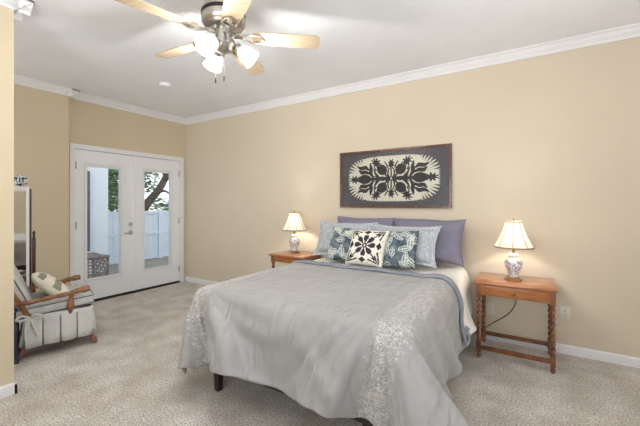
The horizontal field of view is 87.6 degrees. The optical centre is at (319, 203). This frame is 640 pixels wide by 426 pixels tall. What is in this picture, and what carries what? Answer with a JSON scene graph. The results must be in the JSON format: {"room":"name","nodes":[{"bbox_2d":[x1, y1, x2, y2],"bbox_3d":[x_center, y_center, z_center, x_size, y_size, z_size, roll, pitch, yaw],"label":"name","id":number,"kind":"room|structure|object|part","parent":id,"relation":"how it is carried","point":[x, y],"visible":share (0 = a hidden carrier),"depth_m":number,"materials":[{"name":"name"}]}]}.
{"room":"bedroom","nodes":[
{"label":"bedroom","id":0,"kind":"room"},
{"bbox_2d":[0,6,13,386],"bbox_3d":[-2.723,-0.050,1.482,0.130,2.740,2.050,0,0,32],"label":"wall partition","id":1,"kind":"structure","parent":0,"point":[6,15],"depth_m":2.29,"materials":[{"name":"beige paint"}]},
{"bbox_2d":[0,381,16,398],"bbox_3d":[-2.719,1.280,1.488,0.158,0.080,2.064,0,0,32],"label":"baseboard","id":2,"kind":"structure","parent":1,"relation":"attached to","point":[7,390],"depth_m":2.28,"materials":[{"name":"white paint"}]},
{"bbox_2d":[0,0,33,21],"bbox_3d":[-2.700,-1.380,1.518,0.300,0.080,2.135,0,0,32],"label":"trim","id":3,"kind":"structure","parent":1,"relation":"attached to","point":[20,7],"depth_m":2.32,"materials":[{"name":"white paint"}]},
{"bbox_2d":[14,84,185,291],"bbox_3d":[-3.577,-0.050,3.648,0.195,2.740,4.830,0,0,32],"label":"wall","id":4,"kind":"structure","parent":0,"point":[45,122],"depth_m":4.08,"materials":[{"name":"beige paint"}]},
{"bbox_2d":[14,74,185,124],"bbox_3d":[-3.490,-1.380,3.594,0.160,0.080,4.830,0,0,32],"label":"trim","id":5,"kind":"structure","parent":4,"relation":"attached to","point":[21,80],"depth_m":4.39,"materials":[{"name":"white paint"}]},
{"bbox_2d":[75,149,132,298],"bbox_3d":[-2.958,0.292,4.611,0.108,1.985,0.764,0,0,33],"label":"door","id":6,"kind":"structure","parent":4,"relation":"in","point":[108,285],"depth_m":4.62,"materials":[{"name":"white paint"}]},
{"bbox_2d":[69,143,183,285],"bbox_3d":[-2.793,0.275,4.967,0.138,2.090,1.650,0,0,32],"label":"trim","id":7,"kind":"structure","parent":4,"relation":"attached to","point":[72,146],"depth_m":4.46,"materials":[{"name":"white paint"}]},
{"bbox_2d":[94,281,179,301],"bbox_3d":[-2.803,1.306,4.968,0.140,0.028,1.550,0,0,32],"label":"trim","id":8,"kind":"structure","parent":4,"relation":"attached to","point":[174,282],"depth_m":4.93,"materials":[{"name":"black rubber"}]},
{"bbox_2d":[133,156,179,290],"bbox_3d":[-2.572,0.292,5.264,0.068,1.985,0.786,0,0,32],"label":"door","id":9,"kind":"structure","parent":4,"relation":"in","point":[142,277],"depth_m":5.18,"materials":[{"name":"white paint"}]},
{"bbox_2d":[0,281,639,425],"bbox_3d":[-0.737,1.370,1.886,6.880,0.100,5.070,0,0,32],"label":"floor","id":10,"kind":"structure","parent":0,"point":[131,376],"depth_m":2.37,"materials":[{"name":"beige carpet"}]},
{"bbox_2d":[14,308,20,363],"bbox_3d":[-2.621,1.099,2.799,0.168,0.438,0.272,0,0,-38],"label":"tote bag","id":11,"kind":"object","parent":10,"relation":"on","point":[17,349],"visible":0.26,"depth_m":2.75,"materials":[{"name":"fabric"}]},
{"bbox_2d":[14,186,35,292],"bbox_3d":[-3.223,0.569,3.493,0.408,1.498,0.396,0,0,32],"label":"mirror","id":12,"kind":"object","parent":10,"relation":"on","point":[24,243],"visible":0.38,"depth_m":3.58,"materials":[{"name":"white paint"}]},
{"bbox_2d":[14,175,27,185],"bbox_3d":[-3.172,-0.242,3.538,0.060,0.120,0.120,0,0,32],"label":"round ornament","id":13,"kind":"object","parent":12,"relation":"on","point":[19,180],"visible":0.98,"depth_m":3.52,"materials":[{"name":"white ceramic"}]},
{"bbox_2d":[14,264,97,359],"bbox_3d":[-2.594,0.838,3.109,0.803,0.951,0.716,0,0,-42],"label":"armchair","id":14,"kind":"object","parent":10,"relation":"on","point":[42,318],"visible":0.77,"depth_m":2.94,"materials":[{"name":"grey fabric"}]},
{"bbox_3d":[-2.499,1.212,2.832,0.119,0.202,0.050,0,0,-42],"label":"leg","id":15,"kind":"part","parent":14,"relation":"part of","materials":[{"name":"brown wood"}]},
{"bbox_3d":[-2.568,0.724,2.748,0.356,0.722,0.045,0,0,-40],"label":"post","id":16,"kind":"part","parent":14,"relation":"part of","materials":[{"name":"brown wood"}]},
{"bbox_2d":[14,264,31,308],"bbox_3d":[-2.754,0.665,2.967,0.298,0.540,0.500,0,0,-42],"label":"cushion","id":17,"kind":"object","parent":14,"relation":"on","point":[21,289],"depth_m":2.85,"materials":[{"name":"grey fabric"}]},
{"bbox_2d":[31,272,69,298],"bbox_3d":[-2.501,0.775,3.118,0.293,0.327,0.395,0,0,-34],"label":"throw cushion","id":18,"kind":"object","parent":14,"relation":"on","point":[48,284],"visible":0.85,"depth_m":2.99,"materials":[{"name":"beige fabric"}]},
{"bbox_3d":[-2.357,0.811,2.913,0.579,0.107,0.060,0,0,-41],"label":"arm","id":19,"kind":"part","parent":14,"relation":"part of","materials":[{"name":"brown wood"}]},
{"bbox_3d":[-2.769,0.811,3.368,0.579,0.107,0.060,0,0,-44],"label":"arm","id":20,"kind":"part","parent":14,"relation":"part of","materials":[{"name":"brown wood"}]},
{"bbox_2d":[16,284,93,319],"bbox_3d":[-2.525,0.918,3.175,0.563,0.164,0.540,0,0,-42],"label":"seat cushion","id":21,"kind":"object","parent":14,"relation":"on","point":[85,298],"depth_m":3.01,"materials":[{"name":"grey fabric"}]},
{"bbox_3d":[-2.248,0.890,3.010,0.054,0.201,0.054,0,0,-42],"label":"arm post","id":22,"kind":"part","parent":14,"relation":"part of","materials":[{"name":"brown wood"}]},
{"bbox_3d":[-2.153,1.213,3.130,0.110,0.201,0.048,0,0,-20],"label":"leg","id":23,"kind":"part","parent":14,"relation":"part of","materials":[{"name":"brown wood"}]},
{"bbox_2d":[207,364,373,425],"bbox_3d":[0.274,0.983,2.872,1.530,0.675,2.030,0,0,32],"label":"bed","id":24,"kind":"object","parent":10,"relation":"on","point":[218,379],"visible":0.02,"depth_m":2.33,"materials":[{"name":"brown wood"}]},
{"bbox_3d":[-0.718,1.220,2.363,0.056,0.200,0.056,0,0,32],"label":"leg","id":25,"kind":"part","parent":24,"relation":"part of","materials":[{"name":"brown wood"}]},
{"bbox_2d":[178,260,470,425],"bbox_3d":[0.083,0.888,2.444,2.150,0.652,1.562,0,0,32],"label":"comforter","id":26,"kind":"object","parent":24,"relation":"on","point":[378,345],"visible":1,"depth_m":1.93,"materials":[{"name":"grey fabric"}]},
{"bbox_2d":[313,257,476,336],"bbox_3d":[0.616,0.845,3.307,1.743,0.449,0.867,0,0,32],"label":"sheet","id":27,"kind":"object","parent":24,"relation":"on","point":[459,275],"visible":0.19,"depth_m":3.08,"materials":[{"name":"white fabric"}]},
{"bbox_2d":[313,220,377,254],"bbox_3d":[0.266,0.393,3.672,0.722,0.389,0.219,0,0,27],"label":"pillow sham","id":28,"kind":"object","parent":27,"relation":"on","point":[326,228],"visible":0.42,"depth_m":3.71,"materials":[{"name":"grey fabric"}]},
{"bbox_2d":[326,227,365,260],"bbox_3d":[0.272,0.430,3.494,0.384,0.360,0.206,0,0,27],"label":"throw cushion","id":29,"kind":"object","parent":27,"relation":"on","point":[341,238],"visible":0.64,"depth_m":3.46,"materials":[{"name":"blue fabric"}]},
{"bbox_2d":[337,216,393,225],"bbox_3d":[0.485,0.366,3.760,0.702,0.432,0.219,0,0,28],"label":"pillow","id":30,"kind":"object","parent":27,"relation":"on","point":[341,219],"visible":0.17,"depth_m":3.75,"materials":[{"name":"purple fabric"}]},
{"bbox_2d":[345,230,389,267],"bbox_3d":[0.461,0.432,3.258,0.390,0.335,0.246,0,0,34],"label":"throw cushion","id":31,"kind":"object","parent":27,"relation":"on","point":[367,248],"visible":0.99,"depth_m":3.19,"materials":[{"name":"beige fabric"}]},
{"bbox_2d":[382,231,418,268],"bbox_3d":[0.743,0.434,3.172,0.389,0.360,0.210,0,0,39],"label":"throw cushion","id":32,"kind":"object","parent":27,"relation":"on","point":[400,250],"visible":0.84,"depth_m":3.10,"materials":[{"name":"blue fabric"}]},
{"bbox_2d":[373,223,441,267],"bbox_3d":[0.811,0.401,3.301,0.721,0.380,0.217,0,0,35],"label":"pillow sham","id":33,"kind":"object","parent":27,"relation":"on","point":[425,251],"visible":0.42,"depth_m":3.15,"materials":[{"name":"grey fabric"}]},
{"bbox_2d":[393,218,465,266],"bbox_3d":[1.073,0.374,3.382,0.742,0.444,0.211,0,0,36],"label":"pillow","id":34,"kind":"object","parent":27,"relation":"on","point":[448,247],"visible":0.53,"depth_m":3.21,"materials":[{"name":"purple fabric"}]},
{"bbox_2d":[268,250,320,267],"bbox_3d":[-0.294,0.970,4.147,0.530,0.700,0.440,0,0,32],"label":"side table","id":35,"kind":"object","parent":10,"relation":"on","point":[283,256],"visible":0.27,"depth_m":4.06,"materials":[{"name":"brown wood"}]},
{"bbox_3d":[-0.576,0.980,4.113,0.044,0.680,0.044,0,0,32],"label":"leg","id":36,"kind":"part","parent":35,"relation":"part of","materials":[{"name":"brown wood"}]},
{"bbox_2d":[282,210,306,252],"bbox_3d":[-0.323,0.352,4.224,0.311,0.535,0.311,0,0,32],"label":"table lamp","id":37,"kind":"object","parent":35,"relation":"on","point":[294,223],"visible":1,"depth_m":4.16,"materials":[{"name":"white fabric"}]},
{"bbox_2d":[289,234,299,250],"bbox_3d":[-0.323,0.489,4.224,0.140,0.210,0.140,0,0,32],"label":"vase","id":38,"kind":"object","parent":37,"relation":"on","point":[294,242],"depth_m":4.18,"materials":[{"name":"white ceramic"}]},
{"bbox_3d":[-0.323,0.224,4.224,0.308,0.222,0.308,0,0,32],"label":"lamp shade","id":39,"kind":"part","parent":37,"relation":"part of","materials":[{"name":"white fabric"}]},
{"bbox_3d":[-0.323,0.226,4.224,0.311,0.231,0.311,0,0,32],"label":"shade trim","id":40,"kind":"part","parent":37,"relation":"part of","materials":[{"name":"white fabric"}]},
{"bbox_2d":[474,272,557,373],"bbox_3d":[1.687,0.993,2.897,0.589,0.655,0.488,0,0,32],"label":"side table","id":41,"kind":"object","parent":10,"relation":"on","point":[534,289],"visible":1,"depth_m":2.78,"materials":[{"name":"brown wood"}]},
{"bbox_3d":[1.366,1.002,2.871,0.038,0.635,0.038,0,0,32],"label":"leg","id":42,"kind":"part","parent":41,"relation":"part of","materials":[{"name":"brown wood"}]},
{"bbox_3d":[1.566,1.002,3.194,0.038,0.635,0.038,0,0,32],"label":"leg","id":43,"kind":"part","parent":41,"relation":"part of","materials":[{"name":"brown wood"}]},
{"bbox_2d":[471,218,534,335],"bbox_3d":[1.623,0.721,3.023,0.538,1.181,0.420,0,0,32],"label":"table lamp","id":44,"kind":"object","parent":41,"relation":"on","point":[513,236],"depth_m":2.86,"materials":[{"name":"white fabric"}]},
{"bbox_3d":[1.622,0.979,3.150,0.403,0.664,0.204,0,0,32],"label":"lamp cord","id":45,"kind":"part","parent":44,"relation":"part of","materials":[{"name":"black plastic"}]},
{"bbox_2d":[504,252,522,276],"bbox_3d":[1.691,0.534,2.917,0.140,0.210,0.140,0,0,32],"label":"vase","id":46,"kind":"object","parent":44,"relation":"on","point":[513,264],"depth_m":2.88,"materials":[{"name":"white ceramic"}]},
{"bbox_3d":[1.691,0.269,2.917,0.308,0.222,0.308,0,0,32],"label":"lamp shade","id":47,"kind":"part","parent":44,"relation":"part of","materials":[{"name":"white fabric"}]},
{"bbox_3d":[1.691,0.271,2.917,0.311,0.231,0.311,0,0,32],"label":"shade trim","id":48,"kind":"part","parent":44,"relation":"part of","materials":[{"name":"white fabric"}]},
{"bbox_3d":[1.579,0.732,2.718,0.450,0.074,0.012,0,0,32],"label":"drawer","id":49,"kind":"part","parent":41,"relation":"part of","materials":[{"name":"brown wood"}]},
{"bbox_3d":[2.012,1.002,2.918,0.038,0.635,0.038,0,0,32],"label":"leg","id":50,"kind":"part","parent":41,"relation":"part of","materials":[{"name":"brown wood"}]},
{"bbox_3d":[1.811,1.002,2.595,0.038,0.635,0.038,0,0,32],"label":"leg","id":51,"kind":"part","parent":41,"relation":"part of","materials":[{"name":"brown wood"}]},
{"bbox_2d":[14,0,639,117],"bbox_3d":[-0.737,-1.470,1.886,6.880,0.100,5.070,0,0,32],"label":"ceiling","id":52,"kind":"structure","parent":0,"point":[106,49],"depth_m":2.91,"materials":[{"name":"white paint"}]},
{"bbox_2d":[159,82,170,88],"bbox_3d":[-1.842,-1.398,3.966,0.136,0.044,0.136,0,0,32],"label":"smoke detector","id":53,"kind":"object","parent":52,"relation":"attached to","point":[165,85],"visible":1,"depth_m":3.93,"materials":[{"name":"white paint"}]},
{"bbox_2d":[115,0,319,83],"bbox_3d":[-0.700,-1.119,2.293,1.237,0.602,1.272,0,0,32],"label":"ceiling fan","id":54,"kind":"object","parent":52,"relation":"hanging from","point":[226,19],"visible":1,"depth_m":2.23,"materials":[{"name":"silver metal"}]},
{"bbox_3d":[-0.967,-1.140,1.985,0.473,0.034,0.139,0,0,-44],"label":"blade","id":55,"kind":"part","parent":54,"relation":"part of","materials":[{"name":"brown wood"}]},
{"bbox_3d":[-1.037,-1.140,2.476,0.472,0.034,0.147,0,0,32],"label":"blade","id":56,"kind":"part","parent":54,"relation":"part of","materials":[{"name":"brown wood"}]},
{"bbox_3d":[-0.786,-1.142,2.159,0.210,0.055,0.095,0,0,-44],"label":"blade arm","id":57,"kind":"part","parent":54,"relation":"part of","materials":[{"name":"silver metal"}]},
{"bbox_3d":[-0.708,-1.011,2.122,0.134,0.144,0.146,0,0,32],"label":"lamp shade","id":58,"kind":"part","parent":54,"relation":"part of","materials":[{"name":"white glass"}]},
{"bbox_3d":[-0.706,-1.027,2.140,0.055,0.070,0.075,0,0,32],"label":"bulb","id":59,"kind":"part","parent":54,"relation":"part of","materials":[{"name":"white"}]},
{"bbox_3d":[-0.759,-1.011,2.410,0.146,0.144,0.135,0,0,32],"label":"lamp shade","id":60,"kind":"part","parent":54,"relation":"part of","materials":[{"name":"white glass"}]},
{"bbox_3d":[-0.584,-1.142,2.120,0.095,0.055,0.210,0,0,-26],"label":"blade arm","id":61,"kind":"part","parent":54,"relation":"part of","materials":[{"name":"silver metal"}]},
{"bbox_3d":[-0.474,-1.140,1.894,0.139,0.034,0.473,0,0,-26],"label":"blade","id":62,"kind":"part","parent":54,"relation":"part of","materials":[{"name":"brown wood"}]},
{"bbox_3d":[-0.489,-1.011,2.310,0.143,0.144,0.142,0,0,32],"label":"lamp shade","id":63,"kind":"part","parent":54,"relation":"part of","materials":[{"name":"white glass"}]},
{"bbox_3d":[-0.581,-1.140,2.698,0.139,0.034,0.473,0,0,10],"label":"blade","id":64,"kind":"part","parent":54,"relation":"part of","materials":[{"name":"brown wood"}]},
{"bbox_3d":[-0.484,-1.142,2.300,0.210,0.055,0.095,0,0,-8],"label":"blade arm","id":65,"kind":"part","parent":54,"relation":"part of","materials":[{"name":"silver metal"}]},
{"bbox_3d":[-0.235,-1.140,2.335,0.473,0.034,0.139,0,0,-8],"label":"blade","id":66,"kind":"part","parent":54,"relation":"part of","materials":[{"name":"brown wood"}]},
{"bbox_2d":[186,37,639,357],"bbox_3d":[0.568,-0.050,3.990,6.880,2.740,0.120,0,0,32],"label":"wall","id":67,"kind":"structure","parent":0,"point":[550,143],"depth_m":3.24,"materials":[{"name":"paint"}]},
{"bbox_2d":[340,143,451,207],"bbox_3d":[0.798,-0.283,3.755,1.294,0.666,0.036,0,0,32],"label":"wall art","id":68,"kind":"object","parent":67,"relation":"attached to","point":[416,176],"visible":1,"depth_m":3.71,"materials":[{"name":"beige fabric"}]},
{"bbox_2d":[185,22,639,124],"bbox_3d":[0.514,-1.380,3.903,6.640,0.080,0.085,0,0,32],"label":"trim","id":69,"kind":"structure","parent":67,"relation":"attached to","point":[632,30],"depth_m":3.38,"materials":[{"name":"white paint"}]},
{"bbox_2d":[185,276,639,367],"bbox_3d":[0.532,1.280,3.933,6.640,0.080,0.014,0,0,32],"label":"baseboard","id":70,"kind":"structure","parent":67,"relation":"attached to","point":[630,361],"depth_m":2.88,"materials":[{"name":"white paint"}]},
{"bbox_2d":[486,302,494,314],"bbox_3d":[1.656,1.020,3.241,0.072,0.116,0.006,0,0,32],"label":"wall outlet","id":71,"kind":"object","parent":67,"relation":"attached to","point":[490,307],"visible":1,"depth_m":3.24,"materials":[{"name":"white plastic"}]},
{"bbox_2d":[560,306,569,319],"bbox_3d":[2.152,0.963,2.931,0.072,0.116,0.010,0,0,32],"label":"wall outlet","id":72,"kind":"object","parent":67,"relation":"attached to","point":[564,311],"visible":1,"depth_m":2.93,"materials":[{"name":"white plastic"}]},
{"label":"outside","id":73,"kind":"structure","parent":0,"visible":0},
{"bbox_3d":[-12.663,1.490,25.501,31.600,0.100,60.000,0,0,32],"label":"lawn","id":74,"kind":"structure","parent":73,"visible":0},
{"bbox_2d":[108,169,146,211],"bbox_3d":[-6.194,-0.491,9.147,2.104,3.870,2.967,0,0,32],"label":"tree","id":75,"kind":"object","parent":74,"relation":"on","point":[112,180],"visible":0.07,"depth_m":9.12,"materials":[{"name":"green plant"}]},
{"bbox_2d":[113,169,168,210],"bbox_3d":[-5.795,-1.266,11.057,5.144,5.505,2.272,0,0,5],"label":"oak tree","id":76,"kind":"object","parent":74,"relation":"on","point":[158,190],"visible":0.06,"depth_m":11.08,"materials":[{"name":"green plant"}]},
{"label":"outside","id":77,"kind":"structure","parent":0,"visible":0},
{"bbox_2d":[87,256,168,277],"bbox_3d":[-3.485,1.470,7.161,3.330,0.100,9.500,0,0,32],"label":"floor","id":78,"kind":"structure","parent":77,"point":[154,262],"depth_m":7.77,"materials":[{"name":"grey concrete"}]},
{"bbox_2d":[87,167,107,273],"bbox_3d":[-5.846,-0.630,5.460,0.708,4.100,4.120,0,0,32],"label":"wall","id":79,"kind":"structure","parent":78,"relation":"on","point":[98,177],"depth_m":6.87,"materials":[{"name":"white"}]},
{"bbox_2d":[87,171,89,251],"bbox_3d":[-4.668,0.155,6.642,0.034,1.610,0.150,0,0,32],"label":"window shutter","id":80,"kind":"object","parent":79,"relation":"attached to","point":[88,172],"visible":0.44,"depth_m":6.67,"materials":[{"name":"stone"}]},
{"bbox_2d":[87,252,109,278],"bbox_3d":[-4.005,1.145,5.495,0.553,0.549,0.763,0,0,32],"label":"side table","id":81,"kind":"object","parent":78,"relation":"on","point":[92,256],"visible":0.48,"depth_m":5.64,"materials":[{"name":"grey wicker"}]},
{"bbox_3d":[-4.005,0.900,5.495,0.522,0.033,0.742,0,0,32],"label":"woven seat","id":82,"kind":"part","parent":81,"relation":"part of","materials":[{"name":"grey wicker"}]},
{"bbox_3d":[-3.603,1.155,5.670,0.034,0.530,0.036,0,0,32],"label":"leg","id":83,"kind":"part","parent":81,"relation":"part of","materials":[{"name":"grey wicker"}]},
{"bbox_2d":[108,209,168,264],"bbox_3d":[-3.396,0.785,9.989,0.110,1.270,6.110,0,0,32],"label":"vinyl fence","id":84,"kind":"object","parent":78,"relation":"on","point":[156,222],"visible":0.15,"depth_m":8.51,"materials":[{"name":"white plastic"}]},
{"bbox_3d":[-4.580,0.810,8.079,0.024,1.120,1.385,0,0,32],"label":"panel","id":85,"kind":"part","parent":84,"relation":"part of","materials":[{"name":"white plastic"}]},
{"bbox_3d":[-4.582,0.225,8.077,0.080,0.070,1.400,0,0,32],"label":"rail","id":86,"kind":"part","parent":84,"relation":"part of","materials":[{"name":"white plastic"}]},
{"bbox_3d":[-4.582,0.740,8.077,0.080,0.080,1.400,0,0,32],"label":"rail","id":87,"kind":"part","parent":84,"relation":"part of","materials":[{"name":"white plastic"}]},
{"bbox_3d":[-4.582,1.360,8.077,0.080,0.080,1.400,0,0,32],"label":"rail","id":88,"kind":"part","parent":84,"relation":"part of","materials":[{"name":"white plastic"}]},
{"bbox_3d":[-4.186,0.785,8.714,0.110,1.270,0.110,0,0,32],"label":"post","id":89,"kind":"part","parent":84,"relation":"part of","materials":[{"name":"white plastic"}]},
{"bbox_3d":[-3.790,0.810,9.354,0.024,1.120,1.385,0,0,32],"label":"panel","id":90,"kind":"part","parent":84,"relation":"part of","materials":[{"name":"white plastic"}]}
]}

